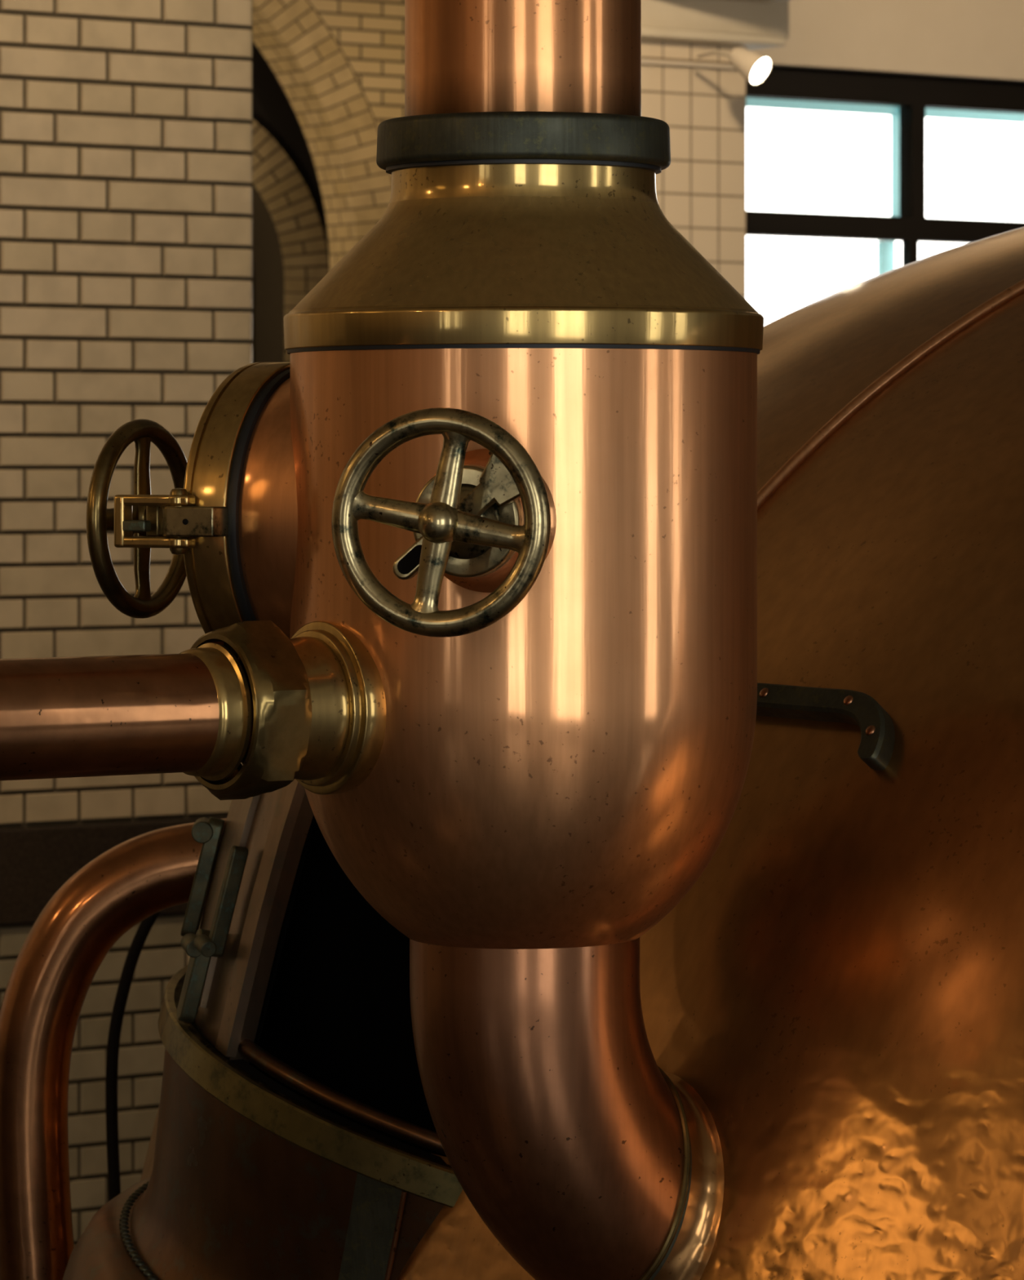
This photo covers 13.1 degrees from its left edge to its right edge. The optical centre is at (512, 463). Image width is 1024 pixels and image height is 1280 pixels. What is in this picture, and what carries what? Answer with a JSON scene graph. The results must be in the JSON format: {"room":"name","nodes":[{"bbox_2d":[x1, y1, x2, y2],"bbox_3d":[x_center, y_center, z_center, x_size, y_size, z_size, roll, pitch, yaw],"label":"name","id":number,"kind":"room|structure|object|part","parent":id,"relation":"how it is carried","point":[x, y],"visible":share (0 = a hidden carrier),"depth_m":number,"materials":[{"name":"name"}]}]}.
{"room":"processing plant","nodes":[
{"label":"processing plant","id":0,"kind":"room"},
{"bbox_2d":[0,0,253,1247],"bbox_3d":[-4.966,-0.300,6.084,10.450,3.800,0.606,0,0,-35],"label":"wall","id":1,"kind":"structure","parent":0,"point":[126,126],"depth_m":8.63,"materials":[{"name":"beige brick"}]},
{"bbox_2d":[0,817,226,926],"bbox_3d":[-4.933,0.791,6.046,10.462,0.184,0.530,0,0,-35],"label":"trim","id":2,"kind":"structure","parent":1,"relation":"attached to","point":[36,862],"depth_m":8.54,"materials":[{"name":"stone"}]},
{"bbox_2d":[253,265,254,363],"bbox_3d":[-7.767,-0.300,17.395,16.600,3.800,0.200,0,0,-35],"label":"wall","id":3,"kind":"structure","parent":0,"point":[253,265],"depth_m":21.81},
{"bbox_2d":[253,0,404,271],"bbox_3d":[-0.699,-2.748,18.168,3.522,8.696,0.220,0,0,-35],"label":"wall","id":4,"kind":"structure","parent":0,"point":[332,108],"depth_m":18.08,"materials":[{"name":"yellow brick"}]},
{"bbox_2d":[253,0,391,362],"bbox_3d":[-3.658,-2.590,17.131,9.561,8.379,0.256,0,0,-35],"label":"archway","id":5,"kind":"object","parent":4,"relation":"in","point":[291,243],"visible":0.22,"depth_m":18.89,"materials":[{"name":"tile"}]},
{"bbox_2d":[641,40,746,299],"bbox_3d":[0.284,0.168,13.623,0.550,2.864,0.700,0,0,-35],"label":"wall pillar","id":6,"kind":"structure","parent":0,"point":[702,192],"depth_m":13.40,"materials":[{"name":"white tile"}]},
{"bbox_2d":[641,59,737,70],"bbox_3d":[0.290,-1.194,13.615,0.562,0.012,0.740,0,0,-35],"label":"trim","id":7,"kind":"structure","parent":6,"relation":"attached to","point":[665,63],"depth_m":13.34,"materials":[{"name":"paint"}]},
{"bbox_2d":[641,26,786,49],"bbox_3d":[0.312,-1.276,13.618,0.680,0.030,0.840,0,0,-35],"label":"trim","id":8,"kind":"structure","parent":6,"relation":"attached to","point":[752,42],"depth_m":13.32,"materials":[{"name":"beige paint"}]},
{"bbox_2d":[641,0,789,39],"bbox_3d":[0.345,-1.354,13.666,0.700,0.130,0.750,0,0,-35],"label":"ceiling beam","id":9,"kind":"structure","parent":8,"relation":"on","point":[717,15],"depth_m":13.40,"materials":[{"name":"beige paint"}]},
{"bbox_2d":[697,47,772,84],"bbox_3d":[0.625,-1.153,13.017,0.097,0.114,0.359,0,0,-37],"label":"spotlight","id":10,"kind":"object","parent":6,"relation":"attached to","point":[755,67],"visible":1,"depth_m":12.90,"materials":[{"name":"paint"}]},
{"bbox_2d":[750,0,1023,81],"bbox_3d":[2.018,-0.300,16.058,3.679,3.800,0.350,0,0,-35],"label":"wall","id":11,"kind":"structure","parent":0,"point":[977,39],"depth_m":15.40,"materials":[{"name":"paint"}]},
{"bbox_2d":[746,65,1023,275],"bbox_3d":[2.204,-0.250,16.110,3.768,2.200,0.103,0,0,-35],"label":"window","id":12,"kind":"structure","parent":11,"relation":"in","point":[918,97],"depth_m":15.49,"materials":[{"name":"black paint"}]},
{"bbox_3d":[-1.641,-2.250,8.230,28.211,0.100,28.428,0,0,0],"label":"ceiling","id":13,"kind":"structure","parent":0,"visible":0},
{"bbox_2d":[727,0,785,3],"bbox_3d":[4.107,-1.797,8.274,0.520,0.806,13.850,0,0,-35],"label":"trim","id":14,"kind":"structure","parent":13,"relation":"attached to","point":[748,1],"depth_m":13.45,"materials":[{"name":"paint"}]},
{"bbox_3d":[-1.641,1.650,8.230,28.211,0.100,28.428,0,0,0],"label":"floor","id":15,"kind":"structure","parent":0,"visible":0},
{"bbox_2d":[0,817,226,1279],"bbox_3d":[-0.337,0.984,4.833,0.461,1.232,0.146,0,0,14],"label":"pipe","id":16,"kind":"object","parent":15,"relation":"on","point":[55,969],"visible":0.73,"depth_m":4.81,"materials":[{"name":"orange metal"}]},
{"bbox_2d":[105,911,160,1201],"bbox_3d":[-0.463,1.059,5.600,0.097,1.082,0.016,0,0,0],"label":"cable","id":17,"kind":"object","parent":15,"relation":"on","point":[137,944],"visible":0.66,"depth_m":5.59,"materials":[{"name":"black paint"}]},
{"bbox_2d":[0,620,386,799],"bbox_3d":[-1.052,0.864,3.059,2.226,1.472,0.148,0,0,-35],"label":"pipe","id":18,"kind":"object","parent":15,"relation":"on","point":[284,709],"visible":1,"depth_m":3.58,"materials":[{"name":"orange metal"}]},
{"bbox_2d":[140,226,1023,1279],"bbox_3d":[1.638,0.614,5.165,4.279,1.971,4.279,0,0,-4],"label":"kettle","id":19,"kind":"object","parent":15,"relation":"on","point":[840,986],"visible":0.56,"depth_m":3.89,"materials":[{"name":"orange metal"}]},
{"bbox_2d":[62,764,462,1279],"bbox_3d":[-0.026,0.720,4.510,1.041,1.176,0.950,0,0,0],"label":"tank","id":20,"kind":"object","parent":19,"relation":"attached to","point":[252,1177],"visible":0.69,"depth_m":4.26,"materials":[{"name":"orange metal"}]},
{"bbox_3d":[-0.306,0.496,4.312,0.044,0.092,0.024,0,0,27],"label":"latch plate","id":21,"kind":"part","parent":20,"relation":"part of","materials":[{"name":"grey metal"}]},
{"bbox_3d":[-0.270,0.383,4.364,0.079,0.292,0.177,0,0,-8],"label":"panel","id":22,"kind":"part","parent":20,"relation":"part of","materials":[{"name":"brown metal"}]},
{"bbox_3d":[-0.235,0.419,4.233,0.111,0.295,0.027,0,0,24],"label":"mouth moulding","id":23,"kind":"part","parent":20,"relation":"part of","materials":[{"name":"brown metal"}]},
{"bbox_2d":[284,111,764,1279],"bbox_3d":[0.010,0.237,3.800,0.409,1.059,0.409,0,0,-18],"label":"vessel","id":24,"kind":"object","parent":19,"relation":"on","point":[548,781],"visible":0.99,"depth_m":3.67,"materials":[{"name":"metal"}]},
{"bbox_2d":[86,361,297,659],"bbox_3d":[-0.233,0.050,3.901,0.266,0.276,0.301,0,0,25],"label":"hatch","id":25,"kind":"object","parent":24,"relation":"attached to","point":[228,522],"visible":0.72,"depth_m":3.79,"materials":[{"name":"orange metal"}]},
{"bbox_3d":[-0.208,0.050,3.904,0.053,0.276,0.276,0,0,25],"label":"lid","id":26,"kind":"part","parent":25,"relation":"part of","materials":[{"name":"gold metal"}]},
{"bbox_2d":[331,407,556,637],"bbox_3d":[-0.041,0.046,3.519,0.179,0.179,0.140,0,0,17],"label":"handwheel","id":27,"kind":"object","parent":24,"relation":"attached to","point":[486,522],"visible":1,"depth_m":3.47,"materials":[{"name":"gold metal"}]},
{"bbox_3d":[-0.038,0.046,3.529,0.068,0.068,0.017,0,0,17],"label":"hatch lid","id":28,"kind":"part","parent":27,"relation":"part of","materials":[{"name":"grey metal"}]},
{"bbox_2d":[404,0,641,116],"bbox_3d":[0.009,-1.235,3.800,0.202,1.889,0.202,0,0,0],"label":"copper pipe","id":29,"kind":"object","parent":24,"relation":"on","point":[461,55],"visible":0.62,"depth_m":3.71,"materials":[{"name":"orange metal"}]},
{"bbox_2d":[409,937,724,1279],"bbox_3d":[0.048,0.576,3.831,0.271,0.382,0.259,0,0,0],"label":"outlet","id":30,"kind":"object","parent":24,"relation":"attached to","point":[553,1109],"depth_m":3.74,"materials":[{"name":"orange metal"}]}
]}

